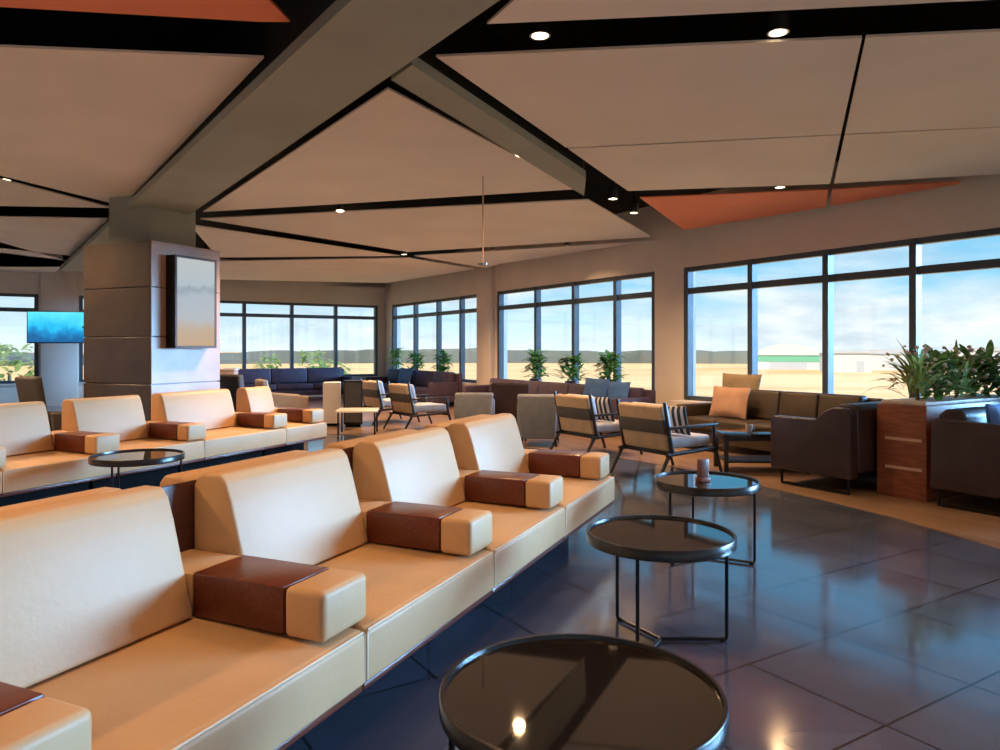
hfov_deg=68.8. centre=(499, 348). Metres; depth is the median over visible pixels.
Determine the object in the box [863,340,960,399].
plant
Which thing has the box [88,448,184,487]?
side table
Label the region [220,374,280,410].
tub chair
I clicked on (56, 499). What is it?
module
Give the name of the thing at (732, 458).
shelf
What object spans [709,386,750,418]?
cushion
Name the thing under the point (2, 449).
module
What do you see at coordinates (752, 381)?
cushion
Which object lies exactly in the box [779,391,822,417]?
cushion
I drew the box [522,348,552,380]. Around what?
potted plant
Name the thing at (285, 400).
tub chair
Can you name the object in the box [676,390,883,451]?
sofa
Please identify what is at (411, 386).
cushion
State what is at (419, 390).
seat cushion
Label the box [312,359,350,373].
tree
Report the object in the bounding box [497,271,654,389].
window
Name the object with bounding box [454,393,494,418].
tub chair
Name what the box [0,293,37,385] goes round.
window
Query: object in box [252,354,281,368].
tree
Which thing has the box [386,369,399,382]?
cushion
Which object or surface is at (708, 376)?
ground
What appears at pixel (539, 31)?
recessed light
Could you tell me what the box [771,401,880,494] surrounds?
leather armchair
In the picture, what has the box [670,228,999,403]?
window
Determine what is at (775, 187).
recessed light
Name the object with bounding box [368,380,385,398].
cushion
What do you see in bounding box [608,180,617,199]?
recessed light
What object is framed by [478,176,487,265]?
hanging rod
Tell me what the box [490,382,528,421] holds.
tub chair
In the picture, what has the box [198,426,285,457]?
seat cushion
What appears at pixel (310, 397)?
table
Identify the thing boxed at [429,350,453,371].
potted plant
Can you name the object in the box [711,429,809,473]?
coffee table
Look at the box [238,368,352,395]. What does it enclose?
sofa
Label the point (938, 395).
plant
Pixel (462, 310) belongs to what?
window
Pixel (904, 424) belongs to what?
planter
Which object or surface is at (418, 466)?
module
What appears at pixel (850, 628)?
floor
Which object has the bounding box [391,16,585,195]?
beam
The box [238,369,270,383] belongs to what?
cushion
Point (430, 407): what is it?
seat cushion
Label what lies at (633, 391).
cushion
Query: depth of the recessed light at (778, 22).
4.16 m
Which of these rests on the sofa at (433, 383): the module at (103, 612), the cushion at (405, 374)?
the cushion at (405, 374)
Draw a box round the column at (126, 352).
[84,195,219,420]
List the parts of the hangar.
door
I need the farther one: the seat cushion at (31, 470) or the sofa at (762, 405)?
the sofa at (762, 405)
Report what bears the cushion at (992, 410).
on the leather armchair at (965, 448)
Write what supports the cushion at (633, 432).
on the lounge armchair at (644, 427)
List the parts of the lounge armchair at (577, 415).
leg, post, backrest, rail, leg, post, leg, rail, arm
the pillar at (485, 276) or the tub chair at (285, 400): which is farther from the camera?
the pillar at (485, 276)
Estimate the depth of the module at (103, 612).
2.13 m
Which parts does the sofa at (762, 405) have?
armrest, panel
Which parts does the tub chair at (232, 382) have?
backrest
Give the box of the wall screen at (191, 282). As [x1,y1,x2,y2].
[165,254,216,347]
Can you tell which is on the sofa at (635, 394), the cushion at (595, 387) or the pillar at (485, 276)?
the cushion at (595, 387)
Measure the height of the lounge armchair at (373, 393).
0.812 m
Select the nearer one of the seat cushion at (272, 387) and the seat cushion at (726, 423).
the seat cushion at (726, 423)
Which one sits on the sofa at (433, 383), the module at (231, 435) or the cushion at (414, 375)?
the cushion at (414, 375)
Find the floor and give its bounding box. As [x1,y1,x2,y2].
[47,395,999,749]
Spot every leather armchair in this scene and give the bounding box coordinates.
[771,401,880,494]
[930,406,999,516]
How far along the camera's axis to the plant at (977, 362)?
7.20 m
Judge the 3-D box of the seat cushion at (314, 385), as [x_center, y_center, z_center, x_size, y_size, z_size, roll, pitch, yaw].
[-4.757,1.005,20.141,0.972,0.158,0.650,0,0,-32]
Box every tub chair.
[15,376,61,430]
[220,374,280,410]
[254,379,307,407]
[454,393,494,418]
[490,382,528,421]
[517,394,560,446]
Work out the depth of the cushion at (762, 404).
9.59 m
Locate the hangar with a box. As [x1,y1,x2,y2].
[758,344,818,369]
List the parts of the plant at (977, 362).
stem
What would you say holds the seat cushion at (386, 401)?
on the lounge armchair at (373, 393)
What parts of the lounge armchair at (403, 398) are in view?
leg, backrest, leg, post, rail, rail, arm, leg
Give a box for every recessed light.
[0,176,11,180]
[335,204,344,210]
[529,21,550,40]
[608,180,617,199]
[629,191,638,213]
[767,10,789,37]
[774,186,785,188]
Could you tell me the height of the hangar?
8.000 m
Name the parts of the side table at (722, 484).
leg, leg, glass, leg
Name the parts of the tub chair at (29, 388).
armrest, armrest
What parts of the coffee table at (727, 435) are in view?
leg, leg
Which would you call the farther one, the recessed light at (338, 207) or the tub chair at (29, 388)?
the recessed light at (338, 207)
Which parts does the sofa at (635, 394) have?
armrest, armrest, panel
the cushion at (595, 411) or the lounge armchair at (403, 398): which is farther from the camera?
the lounge armchair at (403, 398)
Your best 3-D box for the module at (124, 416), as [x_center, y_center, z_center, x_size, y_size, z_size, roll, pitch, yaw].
[-3.505,0.907,7.022,0.822,0.885,1.041,0,0,24]
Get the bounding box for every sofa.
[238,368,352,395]
[365,369,461,402]
[462,378,655,419]
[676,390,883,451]
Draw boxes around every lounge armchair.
[359,378,419,424]
[383,381,451,428]
[550,391,642,453]
[610,398,722,472]
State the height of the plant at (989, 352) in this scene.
0.610 m
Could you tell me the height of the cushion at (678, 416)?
0.314 m
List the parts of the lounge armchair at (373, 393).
backrest, post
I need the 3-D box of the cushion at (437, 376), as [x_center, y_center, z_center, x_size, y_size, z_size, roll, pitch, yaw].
[-1.362,0.734,17.516,0.196,0.376,0.922,0,0,-32]
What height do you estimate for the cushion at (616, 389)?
0.392 m
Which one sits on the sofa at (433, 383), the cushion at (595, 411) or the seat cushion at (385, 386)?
the seat cushion at (385, 386)
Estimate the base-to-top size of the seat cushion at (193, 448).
0.193 m
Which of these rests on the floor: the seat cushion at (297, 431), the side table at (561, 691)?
the side table at (561, 691)
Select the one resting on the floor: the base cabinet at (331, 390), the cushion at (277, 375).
the base cabinet at (331, 390)
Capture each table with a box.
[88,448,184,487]
[302,395,341,399]
[335,408,379,435]
[439,633,728,749]
[586,515,736,645]
[653,470,759,564]
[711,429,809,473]
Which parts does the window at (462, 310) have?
sill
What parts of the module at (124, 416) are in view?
backrest, wood trim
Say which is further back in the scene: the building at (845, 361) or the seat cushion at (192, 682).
the building at (845, 361)
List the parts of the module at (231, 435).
backrest, wood trim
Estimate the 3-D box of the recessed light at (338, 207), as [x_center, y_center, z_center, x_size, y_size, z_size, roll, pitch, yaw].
[-2.103,-2.110,9.593,0.124,0.580,0.124,0,0,0]
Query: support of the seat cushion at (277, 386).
on the sofa at (301, 381)
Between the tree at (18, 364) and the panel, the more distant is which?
the tree at (18, 364)
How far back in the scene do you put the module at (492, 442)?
4.92 m
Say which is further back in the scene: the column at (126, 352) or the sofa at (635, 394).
the sofa at (635, 394)
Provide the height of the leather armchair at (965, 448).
0.831 m
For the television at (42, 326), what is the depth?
8.99 m
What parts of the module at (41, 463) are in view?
backrest, wood trim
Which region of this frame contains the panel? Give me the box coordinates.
[161,427,447,551]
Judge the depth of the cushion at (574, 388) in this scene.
13.02 m
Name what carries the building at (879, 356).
on the ground
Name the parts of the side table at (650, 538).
leg, leg, glass, leg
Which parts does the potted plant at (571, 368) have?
pot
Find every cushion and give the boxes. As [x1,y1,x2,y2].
[0,450,115,492]
[25,615,363,749]
[117,437,203,472]
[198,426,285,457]
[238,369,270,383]
[244,384,275,390]
[270,368,306,382]
[272,383,312,389]
[280,421,325,442]
[306,368,340,381]
[310,382,342,388]
[315,542,492,680]
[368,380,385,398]
[383,384,388,390]
[383,398,391,406]
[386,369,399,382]
[397,368,412,383]
[397,383,416,403]
[410,370,417,384]
[414,387,427,394]
[414,402,445,412]
[415,370,433,385]
[432,371,455,381]
[451,500,564,587]
[488,378,513,391]
[513,380,542,393]
[538,382,572,393]
[538,474,613,534]
[568,383,584,394]
[568,394,597,420]
[583,378,609,396]
[594,397,614,421]
[596,420,619,432]
[606,386,643,397]
[607,381,630,399]
[632,402,671,433]
[667,406,690,434]
[671,432,708,448]
[687,415,734,430]
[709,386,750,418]
[715,418,770,428]
[722,373,761,389]
[746,390,782,419]
[752,422,770,428]
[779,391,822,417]
[818,393,866,415]
[985,404,999,423]
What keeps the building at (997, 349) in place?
on the ground
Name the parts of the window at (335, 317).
sill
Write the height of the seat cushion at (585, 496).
0.193 m
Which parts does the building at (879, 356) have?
door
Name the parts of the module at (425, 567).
backrest, wood trim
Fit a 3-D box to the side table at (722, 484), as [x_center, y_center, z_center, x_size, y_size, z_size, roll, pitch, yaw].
[1.328,1.095,4.717,0.670,0.510,0.670,0,0,0]
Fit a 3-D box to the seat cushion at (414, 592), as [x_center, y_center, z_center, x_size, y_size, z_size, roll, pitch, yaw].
[-0.604,0.992,3.005,0.820,0.193,1.012,0,0,24]
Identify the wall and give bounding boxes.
[0,259,384,403]
[385,161,999,405]
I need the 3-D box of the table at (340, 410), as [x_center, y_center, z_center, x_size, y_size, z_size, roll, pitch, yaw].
[-2.256,1.151,11.600,0.640,0.390,0.600,0,0,-6]
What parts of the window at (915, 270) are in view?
sill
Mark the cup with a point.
(749, 427)
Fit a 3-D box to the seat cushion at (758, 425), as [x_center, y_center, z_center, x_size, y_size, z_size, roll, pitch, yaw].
[3.514,1.005,9.030,0.650,0.158,0.547,0,0,-32]
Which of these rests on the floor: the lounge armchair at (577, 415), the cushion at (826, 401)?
the lounge armchair at (577, 415)
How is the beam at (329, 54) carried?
attached to the ceiling
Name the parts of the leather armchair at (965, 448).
backrest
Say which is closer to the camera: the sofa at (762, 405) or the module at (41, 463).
the module at (41, 463)
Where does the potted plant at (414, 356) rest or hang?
on the window at (462, 310)
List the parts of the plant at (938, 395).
stem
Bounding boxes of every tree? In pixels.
[0,343,33,380]
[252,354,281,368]
[298,350,330,367]
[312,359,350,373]
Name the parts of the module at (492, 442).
backrest, wood trim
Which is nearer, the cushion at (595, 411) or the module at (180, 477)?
the module at (180, 477)
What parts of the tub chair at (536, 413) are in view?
armrest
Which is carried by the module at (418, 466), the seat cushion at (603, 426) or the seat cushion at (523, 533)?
the seat cushion at (523, 533)
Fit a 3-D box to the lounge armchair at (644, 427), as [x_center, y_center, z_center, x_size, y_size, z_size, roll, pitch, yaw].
[1.805,0.948,7.934,0.969,0.812,0.780,0,0,-32]
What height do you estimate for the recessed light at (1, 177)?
0.580 m
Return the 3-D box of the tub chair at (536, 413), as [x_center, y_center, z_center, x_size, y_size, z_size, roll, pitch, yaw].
[0.560,0.982,10.270,0.594,0.733,0.781,0,0,8]
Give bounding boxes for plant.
[386,347,405,368]
[405,350,426,369]
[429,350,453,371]
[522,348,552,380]
[552,352,587,383]
[593,350,629,381]
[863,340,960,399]
[901,344,980,400]
[923,339,996,397]
[945,344,999,396]
[964,339,999,395]
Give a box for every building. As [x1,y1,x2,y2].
[819,350,871,372]
[857,349,908,370]
[927,347,999,370]
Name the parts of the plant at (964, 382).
stem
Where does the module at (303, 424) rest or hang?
on the floor
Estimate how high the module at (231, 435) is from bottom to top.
0.885 m
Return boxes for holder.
[695,459,710,482]
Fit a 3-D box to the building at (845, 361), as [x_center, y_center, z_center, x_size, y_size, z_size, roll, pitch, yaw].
[94.487,3.350,199.900,11.600,6.000,10.600,0,0,11]
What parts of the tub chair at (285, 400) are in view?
backrest, armrest, armrest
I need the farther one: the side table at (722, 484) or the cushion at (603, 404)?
the cushion at (603, 404)
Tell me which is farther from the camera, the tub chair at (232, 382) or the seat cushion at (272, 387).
the seat cushion at (272, 387)
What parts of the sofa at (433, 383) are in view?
armrest, armrest, panel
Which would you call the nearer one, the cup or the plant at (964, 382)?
the plant at (964, 382)
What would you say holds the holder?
on the side table at (722, 484)
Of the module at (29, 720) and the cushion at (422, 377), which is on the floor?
the module at (29, 720)
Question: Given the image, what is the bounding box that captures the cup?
[745,424,754,431]
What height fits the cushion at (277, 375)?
0.396 m
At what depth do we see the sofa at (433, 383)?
17.22 m
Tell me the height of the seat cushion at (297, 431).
0.193 m
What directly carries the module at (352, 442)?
on the floor
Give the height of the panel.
0.852 m
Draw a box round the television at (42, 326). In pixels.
[27,311,85,342]
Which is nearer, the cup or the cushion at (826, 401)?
the cup
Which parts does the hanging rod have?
rod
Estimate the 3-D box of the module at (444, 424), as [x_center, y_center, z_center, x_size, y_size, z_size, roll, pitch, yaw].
[-0.606,0.917,5.092,0.822,0.865,1.151,0,0,24]
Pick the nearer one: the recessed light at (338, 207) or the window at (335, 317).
the recessed light at (338, 207)
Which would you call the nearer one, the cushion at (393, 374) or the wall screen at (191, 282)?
the wall screen at (191, 282)
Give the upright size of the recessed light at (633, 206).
0.580 m
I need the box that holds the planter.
[877,394,999,501]
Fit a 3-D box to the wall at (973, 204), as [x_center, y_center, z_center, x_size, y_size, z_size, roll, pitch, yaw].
[3.692,-0.525,10.631,0.284,3.750,27.180,0,0,-32]
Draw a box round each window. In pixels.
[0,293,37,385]
[79,296,378,383]
[392,294,476,384]
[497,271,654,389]
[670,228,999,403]
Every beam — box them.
[60,0,498,270]
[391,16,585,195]
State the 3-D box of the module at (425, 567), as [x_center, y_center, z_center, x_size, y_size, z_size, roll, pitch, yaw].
[-0.592,0.907,3.032,0.822,0.885,1.071,0,0,24]
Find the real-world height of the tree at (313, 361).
6.324 m
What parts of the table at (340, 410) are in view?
leg, leg, leg, leg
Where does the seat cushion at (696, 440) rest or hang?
on the lounge armchair at (644, 427)
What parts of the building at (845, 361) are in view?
door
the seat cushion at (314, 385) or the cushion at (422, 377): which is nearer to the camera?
the cushion at (422, 377)
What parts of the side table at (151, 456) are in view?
leg, leg, glass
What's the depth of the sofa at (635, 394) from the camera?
13.37 m
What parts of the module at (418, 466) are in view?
backrest, wood trim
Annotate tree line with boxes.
[0,348,926,365]
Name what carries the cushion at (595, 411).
on the lounge armchair at (577, 415)
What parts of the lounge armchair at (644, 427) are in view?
leg, post, backrest, leg, post, rail, rail, arm, leg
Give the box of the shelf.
[719,455,770,462]
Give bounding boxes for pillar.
[40,253,77,405]
[477,247,493,384]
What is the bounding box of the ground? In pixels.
[0,352,998,399]
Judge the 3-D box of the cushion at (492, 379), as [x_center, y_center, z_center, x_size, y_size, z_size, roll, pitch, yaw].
[0.065,0.774,15.216,0.194,0.296,0.916,0,0,-32]
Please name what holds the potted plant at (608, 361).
on the window at (617, 296)
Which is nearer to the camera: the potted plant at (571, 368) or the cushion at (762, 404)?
the cushion at (762, 404)
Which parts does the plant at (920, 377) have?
stem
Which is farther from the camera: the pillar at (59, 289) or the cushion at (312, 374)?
the cushion at (312, 374)
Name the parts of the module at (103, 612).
backrest, wood trim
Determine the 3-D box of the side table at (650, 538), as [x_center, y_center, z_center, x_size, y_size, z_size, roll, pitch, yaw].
[0.739,1.095,3.369,0.676,0.510,0.676,0,0,0]
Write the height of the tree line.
6.914 m
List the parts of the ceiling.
panel, panel, panel, panel, panel, panel, panel, panel, panel, panel, panel, panel, panel, panel, panel, panel, panel, panel, panel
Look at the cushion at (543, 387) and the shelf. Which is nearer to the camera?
the shelf
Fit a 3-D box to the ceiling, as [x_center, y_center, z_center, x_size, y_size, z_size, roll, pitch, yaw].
[-5.492,-2.175,4.920,21.850,0.750,27.150,0,0,-32]
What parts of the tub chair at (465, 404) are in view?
armrest, armrest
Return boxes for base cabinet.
[220,368,239,373]
[323,382,340,425]
[343,380,361,426]
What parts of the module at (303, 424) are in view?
backrest, wood trim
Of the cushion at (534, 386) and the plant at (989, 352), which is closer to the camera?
the plant at (989, 352)
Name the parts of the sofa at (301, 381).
panel, armrest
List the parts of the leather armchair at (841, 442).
armrest, backrest, frame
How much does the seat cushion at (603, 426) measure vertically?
0.120 m
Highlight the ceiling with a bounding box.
[0,0,999,288]
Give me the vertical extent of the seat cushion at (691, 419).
0.158 m
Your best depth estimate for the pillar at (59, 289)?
17.38 m
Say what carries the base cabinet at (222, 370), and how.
on the floor
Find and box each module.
[0,401,119,506]
[0,447,5,496]
[0,485,365,749]
[0,487,121,513]
[0,681,91,749]
[62,395,205,489]
[151,389,286,472]
[159,450,307,486]
[195,448,493,689]
[236,386,326,455]
[324,429,415,448]
[353,427,565,593]
[422,414,489,428]
[447,413,614,540]
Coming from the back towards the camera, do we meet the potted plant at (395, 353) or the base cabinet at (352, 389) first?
the potted plant at (395, 353)
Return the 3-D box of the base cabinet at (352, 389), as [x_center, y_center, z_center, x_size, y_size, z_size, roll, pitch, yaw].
[-2.557,0.946,12.696,0.320,0.800,0.368,0,0,-11]
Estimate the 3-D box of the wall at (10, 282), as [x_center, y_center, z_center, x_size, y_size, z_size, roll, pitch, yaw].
[-12.574,-0.525,16.372,21.880,3.750,0.282,0,0,-32]

